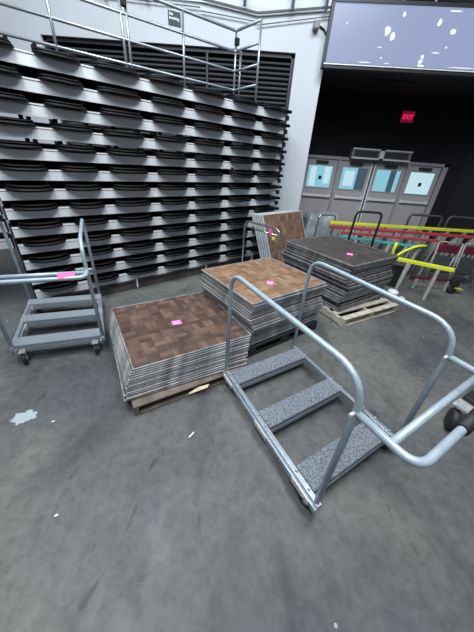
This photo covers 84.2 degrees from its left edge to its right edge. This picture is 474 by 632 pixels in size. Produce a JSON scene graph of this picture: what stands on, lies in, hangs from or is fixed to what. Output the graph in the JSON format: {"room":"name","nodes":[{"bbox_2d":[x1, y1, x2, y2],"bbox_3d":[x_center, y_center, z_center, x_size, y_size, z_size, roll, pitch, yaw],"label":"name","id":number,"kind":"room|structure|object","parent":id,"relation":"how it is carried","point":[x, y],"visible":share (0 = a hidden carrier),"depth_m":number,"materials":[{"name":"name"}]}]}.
{"room":"indoor arena","nodes":[
{"label":"indoor arena","id":0,"kind":"room"},
{"bbox_2d":[0,0,331,233],"bbox_3d":[-5.015,-4.767,5.128,13.300,6.200,0.300,4,31,0],"label":"wall","id":1,"kind":"structure","parent":0,"point":[298,38],"depth_m":4.64,"materials":[{"name":"white paint"}]},
{"bbox_2d":[43,36,294,178],"bbox_3d":[-1.299,-4.103,5.389,4.610,2.060,0.230,4,31,0],"label":"air vent","id":2,"kind":"object","parent":1,"relation":"in","point":[275,74],"visible":0.31,"depth_m":5.00,"materials":[{"name":"metal"}]},
{"bbox_2d":[312,20,325,34],"bbox_3d":[1.480,-4.927,4.494,0.351,0.162,0.140,4,31,0],"label":"security camera","id":3,"kind":"object","parent":1,"relation":"attached to","point":[316,25],"visible":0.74,"depth_m":4.44,"materials":[{"name":"white plastic"}]},
{"bbox_2d":[0,234,473,631],"bbox_3d":[-1.435,-0.944,5.320,21.000,0.100,22.000,4,31,0],"label":"floor","id":4,"kind":"structure","parent":0,"point":[156,527],"depth_m":1.76,"materials":[{"name":"concrete"}]},
{"bbox_2d":[0,206,15,248],"bbox_3d":[-3.955,-1.174,2.628,2.390,2.729,0.626,-20,38,-35],"label":"bleachers","id":5,"kind":"object","parent":4,"relation":"on","point":[3,244],"visible":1,"depth_m":3.34,"materials":[{"name":"metal"}]},
{"bbox_2d":[0,218,105,364],"bbox_3d":[-2.033,-0.319,2.879,0.920,1.248,1.430,-11,34,-24],"label":"cart","id":6,"kind":"object","parent":4,"relation":"on","point":[20,344],"visible":1,"depth_m":2.87,"materials":[{"name":"grey steel"},{"name":"speckled grey carpet"},{"name":"black rubber"}]},
{"bbox_2d":[57,272,74,278],"bbox_3d":[-1.480,-0.352,2.270,0.130,0.044,0.035,-10,34,-23],"label":"tag","id":7,"kind":"object","parent":6,"relation":"on","point":[63,275],"visible":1,"depth_m":2.27,"materials":[{"name":"paper"}]},
{"bbox_2d":[0,35,291,298],"bbox_3d":[-1.012,-2.010,4.299,4.510,2.824,0.799,-20,38,-35],"label":"bleachers","id":8,"kind":"object","parent":4,"relation":"on","point":[153,217],"visible":0.94,"depth_m":3.60,"materials":[{"name":"metal"}]},
{"bbox_2d":[0,0,262,100],"bbox_3d":[-1.643,-3.571,3.073,4.492,1.275,0.575,-17,37,-31],"label":"guard rail","id":9,"kind":"object","parent":8,"relation":"on","point":[121,3],"visible":0.91,"depth_m":3.65,"materials":[{"name":"silver metal"}]},
{"bbox_2d":[168,10,180,27],"bbox_3d":[-0.877,-4.161,3.672,0.175,0.150,0.015,-8,33,-19],"label":"no smoking sign","id":10,"kind":"object","parent":9,"relation":"attached to","point":[174,18],"visible":1,"depth_m":3.67,"materials":[{"name":"plastic"}]},
{"bbox_2d":[131,365,245,415],"bbox_3d":[-0.648,0.451,2.876,1.140,0.105,1.050,-14,35,-28],"label":"wooden pallet","id":11,"kind":"object","parent":4,"relation":"on","point":[149,402],"visible":0.07,"depth_m":2.41,"materials":[{"name":"brown wood"}]},
{"bbox_2d":[118,362,246,401],"bbox_3d":[-0.698,0.339,2.932,1.210,0.019,1.165,-12,34,-25],"label":"panel","id":12,"kind":"object","parent":11,"relation":"on","point":[242,363],"visible":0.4,"depth_m":2.51,"materials":[{"name":"grey metal"}]},
{"bbox_2d":[109,330,247,399],"bbox_3d":[-0.695,0.317,2.932,1.210,0.019,1.165,-13,35,-27],"label":"panel","id":13,"kind":"object","parent":12,"relation":"on","point":[205,373],"visible":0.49,"depth_m":2.42,"materials":[{"name":"grey metal"}]},
{"bbox_2d":[109,327,246,396],"bbox_3d":[-0.707,0.298,2.928,1.210,0.019,1.165,-12,35,-26],"label":"panel","id":14,"kind":"object","parent":13,"relation":"on","point":[242,359],"visible":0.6,"depth_m":2.49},
{"bbox_2d":[109,325,247,394],"bbox_3d":[-0.695,0.273,2.934,1.210,0.019,1.165,-13,35,-26],"label":"panel","id":15,"kind":"object","parent":14,"relation":"on","point":[232,360],"visible":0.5,"depth_m":2.46,"materials":[{"name":"grey metal"}]},
{"bbox_2d":[110,326,247,391],"bbox_3d":[-0.696,0.251,2.935,1.210,0.019,1.165,-13,35,-26],"label":"panel","id":16,"kind":"object","parent":15,"relation":"on","point":[110,326],"visible":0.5,"depth_m":2.46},
{"bbox_2d":[113,337,247,389],"bbox_3d":[-0.693,0.234,2.928,1.210,0.019,1.165,-13,35,-26],"label":"panel","id":17,"kind":"object","parent":16,"relation":"on","point":[245,352],"visible":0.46,"depth_m":2.48,"materials":[{"name":"grey metal"}]},
{"bbox_2d":[128,349,248,387],"bbox_3d":[-0.688,0.211,2.930,1.210,0.019,1.165,-13,35,-27],"label":"panel","id":18,"kind":"object","parent":17,"relation":"on","point":[184,369],"visible":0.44,"depth_m":2.43,"materials":[{"name":"grey metal"}]},
{"bbox_2d":[109,319,247,385],"bbox_3d":[-0.694,0.193,2.923,1.210,0.019,1.165,-13,35,-27],"label":"panel","id":19,"kind":"object","parent":18,"relation":"on","point":[127,384],"visible":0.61,"depth_m":2.47,"materials":[{"name":"grey metal"}]},
{"bbox_2d":[114,334,248,383],"bbox_3d":[-0.681,0.174,2.921,1.210,0.019,1.165,-13,35,-27],"label":"panel","id":20,"kind":"object","parent":19,"relation":"on","point":[244,347],"visible":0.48,"depth_m":2.46,"materials":[{"name":"grey metal"}]},
{"bbox_2d":[109,316,248,381],"bbox_3d":[-0.682,0.154,2.918,1.210,0.019,1.165,-14,35,-27],"label":"panel","id":21,"kind":"object","parent":20,"relation":"on","point":[246,344],"visible":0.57,"depth_m":2.46,"materials":[{"name":"grey metal"}]},
{"bbox_2d":[109,314,249,378],"bbox_3d":[-0.679,0.130,2.922,1.210,0.019,1.165,-14,35,-27],"label":"panel","id":22,"kind":"object","parent":21,"relation":"on","point":[167,366],"visible":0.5,"depth_m":2.45,"materials":[{"name":"grey metal"}]},
{"bbox_2d":[110,312,249,376],"bbox_3d":[-0.677,0.112,2.918,1.210,0.019,1.165,-13,35,-27],"label":"panel","id":23,"kind":"object","parent":22,"relation":"on","point":[247,340],"visible":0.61,"depth_m":2.46,"materials":[{"name":"grey metal"}]},
{"bbox_2d":[110,310,250,373],"bbox_3d":[-0.670,0.089,2.921,1.210,0.019,1.165,-14,35,-27],"label":"panel","id":24,"kind":"object","parent":23,"relation":"on","point":[117,330],"visible":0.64,"depth_m":2.47,"materials":[{"name":"grey metal"}]},
{"bbox_2d":[111,291,251,370],"bbox_3d":[-0.659,0.064,2.927,1.210,0.019,1.165,-14,35,-28],"label":"panel","id":25,"kind":"object","parent":24,"relation":"on","point":[149,337],"visible":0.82,"depth_m":2.80,"materials":[{"name":"brown wood"}]},
{"bbox_2d":[171,320,181,324],"bbox_3d":[-0.667,0.071,2.898,0.105,0.002,0.085,-10,34,-23],"label":"tag","id":26,"kind":"object","parent":25,"relation":"on","point":[176,322],"visible":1,"depth_m":2.90,"materials":[{"name":"paper"}]},
{"bbox_2d":[188,384,208,394],"bbox_3d":[-0.362,0.689,2.463,0.235,0.038,0.037,-16,36,-30],"label":"wood splinter","id":27,"kind":"object","parent":11,"relation":"attached to","point":[204,386],"visible":1,"depth_m":2.46,"materials":[{"name":"beige wood"}]},
{"bbox_2d":[241,221,279,261],"bbox_3d":[0.776,-1.230,4.919,1.170,1.076,0.816,-24,41,-38],"label":"cart","id":28,"kind":"object","parent":4,"relation":"on","point":[246,222],"visible":0.23,"depth_m":4.32,"materials":[{"name":"grey metal"}]},
{"bbox_2d":[252,210,288,258],"bbox_3d":[0.817,-1.520,5.208,1.160,0.982,0.475,-23,40,-37],"label":"panel","id":29,"kind":"object","parent":28,"relation":"on","point":[253,219],"visible":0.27,"depth_m":4.84,"materials":[{"name":"metal"}]},
{"bbox_2d":[254,210,292,257],"bbox_3d":[0.855,-1.502,5.171,1.160,0.982,0.475,-23,40,-37],"label":"panel","id":30,"kind":"object","parent":28,"relation":"on","point":[255,218],"visible":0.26,"depth_m":4.81,"materials":[{"name":"metal"}]},
{"bbox_2d":[256,210,296,257],"bbox_3d":[0.894,-1.483,5.133,1.160,0.982,0.475,-23,40,-37],"label":"panel","id":31,"kind":"object","parent":28,"relation":"on","point":[257,215],"visible":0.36,"depth_m":4.77,"materials":[{"name":"metal"}]},
{"bbox_2d":[259,210,298,257],"bbox_3d":[0.932,-1.464,5.096,1.160,0.982,0.475,-23,40,-37],"label":"panel","id":32,"kind":"object","parent":28,"relation":"on","point":[260,220],"visible":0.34,"depth_m":4.73,"materials":[{"name":"metal"}]},
{"bbox_2d":[261,211,305,262],"bbox_3d":[0.971,-1.446,5.058,1.160,0.982,0.475,-23,40,-37],"label":"panel","id":33,"kind":"object","parent":28,"relation":"on","point":[290,225],"visible":0.55,"depth_m":4.93,"materials":[{"name":"wood"}]},
{"bbox_2d":[246,320,317,357],"bbox_3d":[0.282,0.028,3.676,1.220,0.130,1.120,-17,37,-32],"label":"pallet","id":34,"kind":"object","parent":4,"relation":"on","point":[266,344],"visible":0.2,"depth_m":3.24,"materials":[{"name":"brown wood"}]},
{"bbox_2d":[249,317,316,345],"bbox_3d":[0.307,-0.056,3.663,1.190,0.025,1.080,-18,37,-32],"label":"panel","id":35,"kind":"object","parent":34,"relation":"on","point":[312,319],"visible":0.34,"depth_m":3.22,"materials":[{"name":"metal"}]},
{"bbox_2d":[249,315,317,342],"bbox_3d":[0.318,-0.090,3.665,1.190,0.025,1.080,-17,37,-32],"label":"panel","id":36,"kind":"object","parent":35,"relation":"on","point":[317,315],"visible":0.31,"depth_m":3.20,"materials":[{"name":"metal"}]},
{"bbox_2d":[249,313,317,340],"bbox_3d":[0.316,-0.110,3.643,1.190,0.025,1.080,-17,37,-31],"label":"panel","id":37,"kind":"object","parent":36,"relation":"on","point":[315,314],"visible":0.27,"depth_m":3.23,"materials":[{"name":"metal"}]},
{"bbox_2d":[251,312,316,338],"bbox_3d":[0.300,-0.135,3.628,1.190,0.025,1.080,-18,37,-32],"label":"panel","id":38,"kind":"object","parent":37,"relation":"on","point":[316,312],"visible":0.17,"depth_m":3.14,"materials":[{"name":"metal"}]},
{"bbox_2d":[250,311,316,336],"bbox_3d":[0.287,-0.150,3.596,1.190,0.025,1.080,-17,37,-31],"label":"panel","id":39,"kind":"object","parent":38,"relation":"on","point":[315,311],"visible":0.16,"depth_m":3.15,"materials":[{"name":"metal"}]},
{"bbox_3d":[0.300,-0.175,3.584,1.190,0.025,1.080,-17,37,-31],"label":"panel","id":40,"kind":"object","parent":39,"relation":"on","visible":0},
{"bbox_2d":[242,308,320,333],"bbox_3d":[0.323,-0.189,3.554,1.190,0.025,1.080,-17,37,-31],"label":"panel","id":41,"kind":"object","parent":40,"relation":"on","point":[319,308],"visible":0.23,"depth_m":3.10,"materials":[{"name":"metal"}]},
{"bbox_2d":[224,306,321,332],"bbox_3d":[0.335,-0.212,3.539,1.190,0.025,1.080,-17,37,-32],"label":"panel","id":42,"kind":"object","parent":41,"relation":"on","point":[233,316],"visible":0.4,"depth_m":3.03,"materials":[{"name":"metal"}]},
{"bbox_2d":[204,291,323,330],"bbox_3d":[0.349,-0.233,3.520,1.190,0.025,1.080,-18,37,-32],"label":"panel","id":43,"kind":"object","parent":42,"relation":"on","point":[304,311],"visible":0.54,"depth_m":3.07,"materials":[{"name":"metal"}]},
{"bbox_2d":[203,289,322,328],"bbox_3d":[0.339,-0.259,3.506,1.190,0.025,1.080,-17,37,-31],"label":"panel","id":44,"kind":"object","parent":43,"relation":"on","point":[320,303],"visible":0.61,"depth_m":3.06,"materials":[{"name":"metal"}]},
{"bbox_2d":[251,300,322,325],"bbox_3d":[0.335,-0.288,3.500,1.190,0.025,1.080,-17,37,-31],"label":"panel","id":45,"kind":"object","parent":44,"relation":"on","point":[321,300],"visible":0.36,"depth_m":3.08,"materials":[{"name":"metal"}]},
{"bbox_2d":[201,286,321,324],"bbox_3d":[0.313,-0.304,3.468,1.190,0.025,1.080,-17,37,-31],"label":"panel","id":46,"kind":"object","parent":45,"relation":"on","point":[320,299],"visible":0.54,"depth_m":3.08,"materials":[{"name":"metal"}]},
{"bbox_2d":[200,284,321,321],"bbox_3d":[0.302,-0.328,3.451,1.190,0.025,1.080,-18,37,-32],"label":"panel","id":47,"kind":"object","parent":46,"relation":"on","point":[202,285],"visible":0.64,"depth_m":3.08,"materials":[{"name":"metal"}]},
{"bbox_2d":[200,281,320,318],"bbox_3d":[0.299,-0.368,3.463,1.190,0.025,1.080,-18,37,-32],"label":"panel","id":48,"kind":"object","parent":47,"relation":"on","point":[201,282],"visible":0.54,"depth_m":3.08,"materials":[{"name":"metal"}]},
{"bbox_2d":[201,279,322,315],"bbox_3d":[0.318,-0.391,3.448,1.190,0.025,1.080,-17,37,-31],"label":"panel","id":49,"kind":"object","parent":48,"relation":"on","point":[223,295],"visible":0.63,"depth_m":3.07,"materials":[{"name":"metal"}]},
{"bbox_2d":[201,277,323,313],"bbox_3d":[0.319,-0.415,3.433,1.190,0.025,1.080,-17,37,-32],"label":"panel","id":50,"kind":"object","parent":49,"relation":"on","point":[203,278],"visible":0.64,"depth_m":3.06,"materials":[{"name":"metal"}]},
{"bbox_2d":[202,275,324,311],"bbox_3d":[0.338,-0.439,3.420,1.190,0.025,1.080,-18,37,-32],"label":"panel","id":51,"kind":"object","parent":50,"relation":"on","point":[202,275],"visible":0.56,"depth_m":3.04,"materials":[{"name":"metal"}]},
{"bbox_2d":[202,273,324,309],"bbox_3d":[0.337,-0.458,3.396,1.190,0.025,1.080,-18,37,-32],"label":"panel","id":52,"kind":"object","parent":51,"relation":"on","point":[203,274],"visible":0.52,"depth_m":3.01,"materials":[{"name":"metal"}]},
{"bbox_2d":[203,272,327,307],"bbox_3d":[0.348,-0.476,3.372,1.190,0.025,1.080,-17,37,-31],"label":"panel","id":53,"kind":"object","parent":52,"relation":"on","point":[324,285],"visible":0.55,"depth_m":2.98,"materials":[{"name":"metal"}]},
{"bbox_2d":[201,257,326,305],"bbox_3d":[0.331,-0.503,3.359,1.190,0.025,1.080,-17,37,-32],"label":"panel","id":54,"kind":"object","parent":53,"relation":"on","point":[288,280],"visible":1,"depth_m":3.30,"materials":[{"name":"wood"}]},
{"bbox_2d":[303,210,340,237],"bbox_3d":[2.122,-2.184,6.734,1.001,0.992,0.700,1,31,-5],"label":"plastic sheet","id":55,"kind":"object","parent":4,"relation":"on","point":[309,219],"visible":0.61,"depth_m":6.40,"materials":[{"name":"clear plastic"}]},
{"bbox_2d":[314,214,335,236],"bbox_3d":[1.903,-1.930,6.269,0.495,1.038,0.520,-5,32,-15],"label":"cart","id":56,"kind":"object","parent":4,"relation":"on","point":[321,214],"visible":0.18,"depth_m":5.87,"materials":[{"name":"grey metal"}]},
{"bbox_2d":[222,261,473,513],"bbox_3d":[0.669,0.431,2.002,0.985,1.198,1.699,-12,34,-25],"label":"cart","id":57,"kind":"object","parent":4,"relation":"on","point":[311,477],"visible":0.99,"depth_m":1.86,"materials":[{"name":"grey metal"}]},
{"bbox_2d":[318,297,397,327],"bbox_3d":[1.783,-0.270,4.360,1.220,0.130,1.100,-12,34,-25],"label":"wooden pallet","id":58,"kind":"object","parent":4,"relation":"on","point":[369,314],"visible":0.33,"depth_m":3.97,"materials":[{"name":"brown wood"}]},
{"bbox_2d":[323,295,381,311],"bbox_3d":[1.585,-0.495,4.546,1.130,0.035,1.300,-16,36,-30],"label":"panel","id":59,"kind":"object","parent":58,"relation":"on","point":[324,303],"visible":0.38,"depth_m":3.96,"materials":[{"name":"metal"}]},
{"bbox_2d":[322,293,380,309],"bbox_3d":[1.593,-0.528,4.527,1.130,0.035,1.300,-15,36,-30],"label":"panel","id":60,"kind":"object","parent":59,"relation":"on","point":[377,294],"visible":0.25,"depth_m":3.98,"materials":[{"name":"metal"}]},
{"bbox_2d":[319,292,376,306],"bbox_3d":[1.588,-0.572,4.526,1.130,0.035,1.300,-16,36,-31],"label":"panel","id":61,"kind":"object","parent":60,"relation":"on","point":[370,294],"visible":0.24,"depth_m":3.96,"materials":[{"name":"metal"}]},
{"bbox_2d":[320,292,373,303],"bbox_3d":[1.562,-0.608,4.507,1.130,0.035,1.300,-15,36,-29],"label":"panel","id":62,"kind":"object","parent":61,"relation":"on","point":[372,292],"visible":0.16,"depth_m":3.91,"materials":[{"name":"metal"}]},
{"bbox_2d":[321,287,383,303],"bbox_3d":[1.554,-0.614,4.442,1.130,0.035,1.300,-16,36,-30],"label":"panel","id":63,"kind":"object","parent":62,"relation":"on","point":[323,294],"visible":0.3,"depth_m":3.85,"materials":[{"name":"metal"}]},
{"bbox_2d":[323,286,384,301],"bbox_3d":[1.566,-0.641,4.414,1.130,0.035,1.300,-16,36,-30],"label":"panel","id":64,"kind":"object","parent":63,"relation":"on","point":[324,292],"visible":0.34,"depth_m":3.82,"materials":[{"name":"metal"}]},
{"bbox_2d":[324,284,386,298],"bbox_3d":[1.580,-0.671,4.391,1.130,0.035,1.300,-16,36,-30],"label":"panel","id":65,"kind":"object","parent":64,"relation":"on","point":[327,290],"visible":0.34,"depth_m":3.79,"materials":[{"name":"metal"}]},
{"bbox_2d":[326,281,389,296],"bbox_3d":[1.628,-0.708,4.385,1.130,0.035,1.300,-16,36,-30],"label":"panel","id":66,"kind":"object","parent":65,"relation":"on","point":[328,287],"visible":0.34,"depth_m":3.81,"materials":[{"name":"metal"}]},
{"bbox_2d":[284,263,390,294],"bbox_3d":[1.631,-0.735,4.354,1.130,0.035,1.300,-16,36,-30],"label":"panel","id":67,"kind":"object","parent":66,"relation":"on","point":[387,280],"visible":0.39,"depth_m":3.81,"materials":[{"name":"metal"}]},
{"bbox_2d":[284,261,391,291],"bbox_3d":[1.644,-0.778,4.354,1.130,0.035,1.300,-16,36,-30],"label":"panel","id":68,"kind":"object","parent":67,"relation":"on","point":[284,261],"visible":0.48,"depth_m":3.95,"materials":[{"name":"metal"}]},
{"bbox_2d":[284,259,392,289],"bbox_3d":[1.632,-0.795,4.306,1.130,0.035,1.300,-16,36,-30],"label":"panel","id":69,"kind":"object","parent":68,"relation":"on","point":[292,263],"visible":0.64,"depth_m":3.90,"materials":[{"name":"metal"}]},
{"bbox_2d":[283,256,391,286],"bbox_3d":[1.617,-0.838,4.300,1.130,0.035,1.300,-16,36,-30],"label":"panel","id":70,"kind":"object","parent":69,"relation":"on","point":[378,276],"visible":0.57,"depth_m":3.89,"materials":[{"name":"metal"}]},
{"bbox_2d":[282,254,391,283],"bbox_3d":[1.595,-0.868,4.273,1.130,0.035,1.300,-15,36,-29],"label":"panel","id":71,"kind":"object","parent":70,"relation":"on","point":[317,270],"visible":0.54,"depth_m":3.86,"materials":[{"name":"metal"}]},
{"bbox_2d":[281,251,390,281],"bbox_3d":[1.571,-0.907,4.261,1.130,0.035,1.300,-16,36,-30],"label":"panel","id":72,"kind":"object","parent":71,"relation":"on","point":[336,275],"visible":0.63,"depth_m":3.86,"materials":[{"name":"metal"}]},
{"bbox_2d":[283,249,393,275],"bbox_3d":[1.611,-0.950,4.264,1.130,0.035,1.300,-16,36,-30],"label":"panel","id":73,"kind":"object","parent":72,"relation":"on","point":[284,250],"visible":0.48,"depth_m":3.99,"materials":[{"name":"metal"}]},
{"bbox_2d":[284,247,394,274],"bbox_3d":[1.630,-0.992,4.261,1.130,0.035,1.300,-16,36,-30],"label":"panel","id":74,"kind":"object","parent":73,"relation":"on","point":[287,248],"visible":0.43,"depth_m":3.96,"materials":[{"name":"metal"}]},
{"bbox_2d":[286,245,396,272],"bbox_3d":[1.644,-1.015,4.226,1.130,0.035,1.300,-15,36,-29],"label":"panel","id":75,"kind":"object","parent":74,"relation":"on","point":[300,251],"visible":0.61,"depth_m":3.80,"materials":[{"name":"metal"}]},
{"bbox_2d":[286,243,397,270],"bbox_3d":[1.645,-1.040,4.193,1.130,0.035,1.300,-16,36,-31],"label":"panel","id":76,"kind":"object","parent":75,"relation":"on","point":[290,245],"visible":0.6,"depth_m":3.77,"materials":[{"name":"metal"}]},
{"bbox_2d":[286,235,398,267],"bbox_3d":[1.640,-1.064,4.158,1.130,0.035,1.300,-16,36,-30],"label":"panel","id":77,"kind":"object","parent":76,"relation":"on","point":[331,247],"visible":1,"depth_m":4.03,"materials":[{"name":"metal"}]},
{"bbox_2d":[347,210,382,246],"bbox_3d":[2.304,-1.418,5.184,0.538,1.320,0.520,4,31,-1],"label":"cart","id":78,"kind":"object","parent":4,"relation":"on","point":[361,211],"visible":0.2,"depth_m":4.73,"materials":[{"name":"grey metal"}]},
{"bbox_2d":[340,235,425,284],"bbox_3d":[2.774,-1.120,5.265,1.523,0.774,0.286,12,32,13],"label":"trestle","id":79,"kind":"object","parent":4,"relation":"on","point":[413,254],"visible":0.41,"depth_m":5.05,"materials":[{"name":"teal paint"}]},
{"bbox_2d":[387,289,398,298],"bbox_3d":[2.755,-0.381,4.657,0.176,0.155,0.174,4,31,0],"label":"cup","id":80,"kind":"object","parent":4,"relation":"on","point":[393,291],"visible":0.53,"depth_m":4.66,"materials":[{"name":"plastic"}]},
{"bbox_2d":[341,231,445,278],"bbox_3d":[3.125,-1.259,5.493,2.056,0.824,0.287,6,31,4],"label":"trestle","id":81,"kind":"object","parent":4,"relation":"on","point":[420,256],"visible":0.49,"depth_m":5.32,"materials":[{"name":"red paint"}]},
{"bbox_2d":[387,262,405,286],"bbox_3d":[3.060,-0.842,5.162,0.320,0.450,0.280,15,32,17],"label":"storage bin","id":82,"kind":"object","parent":4,"relation":"on","point":[397,268],"visible":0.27,"depth_m":5.02,"materials":[{"name":"grey plastic"}]},
{"bbox_2d":[329,225,473,278],"bbox_3d":[4.010,-1.358,5.699,4.200,0.895,0.287,4,31,0],"label":"trestle","id":83,"kind":"object","parent":4,"relation":"on","point":[455,237],"visible":0.41,"depth_m":5.48,"materials":[{"name":"red paint"}]},
{"bbox_2d":[329,221,473,268],"bbox_3d":[4.167,-1.585,6.069,4.327,0.924,0.287,3,31,-3],"label":"trestle","id":84,"kind":"object","parent":4,"relation":"on","point":[386,226],"visible":0.44,"depth_m":5.84,"materials":[{"name":"yellow paint"}]},
{"bbox_2d":[391,242,426,255],"bbox_3d":[3.191,-0.994,5.056,0.584,0.812,0.060,5,31,2],"label":"bracket","id":85,"kind":"object","parent":4,"relation":"on","point":[396,243],"visible":0.62,"depth_m":4.88,"materials":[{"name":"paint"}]},
{"bbox_2d":[389,213,442,259],"bbox_3d":[4.342,-1.974,6.538,0.832,1.145,0.525,4,31,0],"label":"cart","id":86,"kind":"object","parent":4,"relation":"on","point":[414,214],"visible":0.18,"depth_m":6.09,"materials":[{"name":"grey metal"}]},
{"bbox_2d":[394,257,454,300],"bbox_3d":[3.207,-0.660,4.693,0.906,0.623,0.286,21,35,26],"label":"trestle","id":87,"kind":"object","parent":4,"relation":"on","point":[438,268],"visible":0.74,"depth_m":4.57,"materials":[{"name":"yellow paint"}]},
{"bbox_2d":[408,276,450,291],"bbox_3d":[3.756,-0.631,5.094,0.801,0.235,0.147,6,31,2],"label":"trestle","id":88,"kind":"object","parent":4,"relation":"on","point":[414,280],"visible":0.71,"depth_m":5.05,"materials":[{"name":"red metal"}]},
{"bbox_2d":[421,241,463,282],"bbox_3d":[4.109,-1.065,5.263,0.448,0.842,0.228,8,31,7],"label":"folding chair","id":89,"kind":"object","parent":4,"relation":"on","point":[446,261],"visible":0.94,"depth_m":5.22,"materials":[{"name":"red plastic"}]},
{"bbox_2d":[426,216,473,262],"bbox_3d":[5.199,-1.894,6.490,0.832,1.165,0.525,4,31,0],"label":"cart","id":90,"kind":"object","parent":4,"relation":"on","point":[450,217],"visible":0.31,"depth_m":6.03,"materials":[{"name":"grey metal"}]},
{"bbox_2d":[446,278,462,293],"bbox_3d":[4.154,-0.564,4.977,0.264,0.300,0.120,4,31,0],"label":"brake caster","id":91,"kind":"object","parent":4,"relation":"on","point":[454,283],"visible":1,"depth_m":4.95,"materials":[{"name":"black rubber"}]},
{"bbox_2d":[449,278,461,286],"bbox_3d":[4.107,-0.636,4.936,0.120,0.140,0.120,4,31,0],"label":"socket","id":92,"kind":"object","parent":91,"relation":"attached to","point":[454,282],"depth_m":4.90,"materials":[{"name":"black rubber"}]},
{"bbox_2d":[444,390,473,430],"bbox_3d":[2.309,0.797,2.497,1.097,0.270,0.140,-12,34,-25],"label":"caster wheel","id":93,"kind":"object","parent":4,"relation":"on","point":[453,415],"visible":0.83,"depth_m":2.30,"materials":[{"name":"black rubber"}]},
{"bbox_2d":[446,243,473,287],"bbox_3d":[4.607,-1.019,5.246,0.448,0.842,0.228,8,31,7],"label":"folding chair","id":94,"kind":"object","parent":4,"relation":"on","point":[465,266],"visible":0.87,"depth_m":5.27,"materials":[{"name":"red metal"}]},
{"bbox_2d":[308,90,473,244],"bbox_3d":[3.758,-3.807,7.236,4.460,3.500,0.200,4,31,0],"label":"wall","id":95,"kind":"structure","parent":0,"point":[441,131],"depth_m":6.59,"materials":[{"name":"black paint"}]},
{"bbox_2d":[349,147,412,161],"bbox_3d":[3.698,-4.152,6.760,1.510,0.230,0.210,4,31,0],"label":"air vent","id":96,"kind":"object","parent":95,"relation":"attached to","point":[356,153],"visible":1,"depth_m":6.68,"materials":[{"name":"grey metal"}]},
{"bbox_2d":[354,150,378,157],"bbox_3d":[3.301,-4.134,6.682,0.600,0.130,0.012,4,31,0],"label":"grille","id":97,"kind":"object","parent":96,"relation":"attached to","point":[357,153],"depth_m":6.68,"materials":[{"name":"black metal"}]},
{"bbox_2d":[384,152,408,159],"bbox_3d":[4.069,-4.078,6.682,0.600,0.130,0.012,4,31,0],"label":"grille","id":98,"kind":"object","parent":96,"relation":"attached to","point":[387,155],"depth_m":6.68,"materials":[{"name":"black metal"}]},
{"bbox_2d":[400,111,414,122],"bbox_3d":[4.183,-4.878,6.424,0.290,0.220,0.061,4,31,0],"label":"exit sign","id":99,"kind":"object","parent":95,"relation":"attached to","point":[407,116],"visible":1,"depth_m":6.41,"materials":[{"name":"red plastic"}]},
{"bbox_2d":[319,70,473,100],"bbox_3d":[5.584,-4.775,5.564,7.960,0.100,1.950,4,31,0],"label":"ceiling","id":100,"kind":"structure","parent":0,"point":[329,82],"depth_m":5.42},
{"bbox_2d":[335,76,473,98],"bbox_3d":[3.962,-4.813,5.554,4.000,0.030,0.850,4,31,0],"label":"trim","id":101,"kind":"structure","parent":100,"relation":"attached to","point":[340,77],"depth_m":5.54,"materials":[{"name":"metal"}]},
{"bbox_2d":[409,0,473,2],"bbox_3d":[5.635,-5.476,4.104,7.960,2.600,0.140,4,31,0],"label":"wall","id":102,"kind":"structure","parent":0,"point":[453,1],"depth_m":4.30,"materials":[{"name":"white paint"}]},
{"bbox_2d":[138,0,330,25],"bbox_3d":[-4.947,-5.684,4.338,13.302,0.680,0.030,4,31,0],"label":"trim","id":103,"kind":"structure","parent":102,"relation":"attached to","point":[210,1],"depth_m":4.42,"materials":[{"name":"metal"}]},
{"bbox_2d":[243,0,328,12],"bbox_3d":[-2.937,-5.760,4.134,9.300,0.880,0.060,4,31,0],"label":"balcony railing","id":104,"kind":"object","parent":102,"relation":"attached to","point":[244,1],"visible":1,"depth_m":4.32,"materials":[{"name":"grey metal"}]},
{"bbox_2d":[320,0,473,77],"bbox_3d":[2.974,-4.735,4.340,2.900,1.075,0.145,6,31,2],"label":"display screen","id":105,"kind":"object","parent":102,"relation":"attached to","point":[406,37],"visible":1,"depth_m":4.38,"materials":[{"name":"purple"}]},
{"bbox_2d":[435,145,473,257],"bbox_3d":[7.648,-2.580,5.657,0.282,3.500,5.007,-20,39,-35],"label":"wall","id":106,"kind":"structure","parent":0,"point":[461,201],"depth_m":7.16,"materials":[{"name":"black paint"}]},
{"bbox_2d":[299,158,338,216],"bbox_3d":[2.212,-3.272,7.489,0.845,2.090,0.125,4,31,0],"label":"door","id":107,"kind":"structure","parent":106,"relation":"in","point":[319,176],"depth_m":7.29,"materials":[{"name":"grey paint"}]},
{"bbox_2d":[330,160,373,240],"bbox_3d":[3.135,-3.204,7.489,0.865,2.090,0.125,4,31,0],"label":"door","id":108,"kind":"structure","parent":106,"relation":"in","point":[353,177],"depth_m":7.31,"materials":[{"name":"grey paint"}]},
{"bbox_2d":[308,154,448,244],"bbox_3d":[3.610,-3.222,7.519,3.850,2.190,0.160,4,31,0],"label":"door frame","id":109,"kind":"structure","parent":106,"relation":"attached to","point":[444,167],"depth_m":7.08,"materials":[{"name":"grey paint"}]},
{"bbox_2d":[352,163,406,242],"bbox_3d":[4.035,-3.138,7.489,0.850,2.090,0.125,4,31,0],"label":"door","id":110,"kind":"structure","parent":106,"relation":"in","point":[385,181],"depth_m":7.33,"materials":[{"name":"grey paint"}]},
{"bbox_2d":[386,165,440,243],"bbox_3d":[4.950,-3.071,7.489,0.845,2.090,0.125,4,31,0],"label":"door","id":111,"kind":"structure","parent":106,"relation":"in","point":[419,183],"depth_m":7.34,"materials":[{"name":"grey paint"}]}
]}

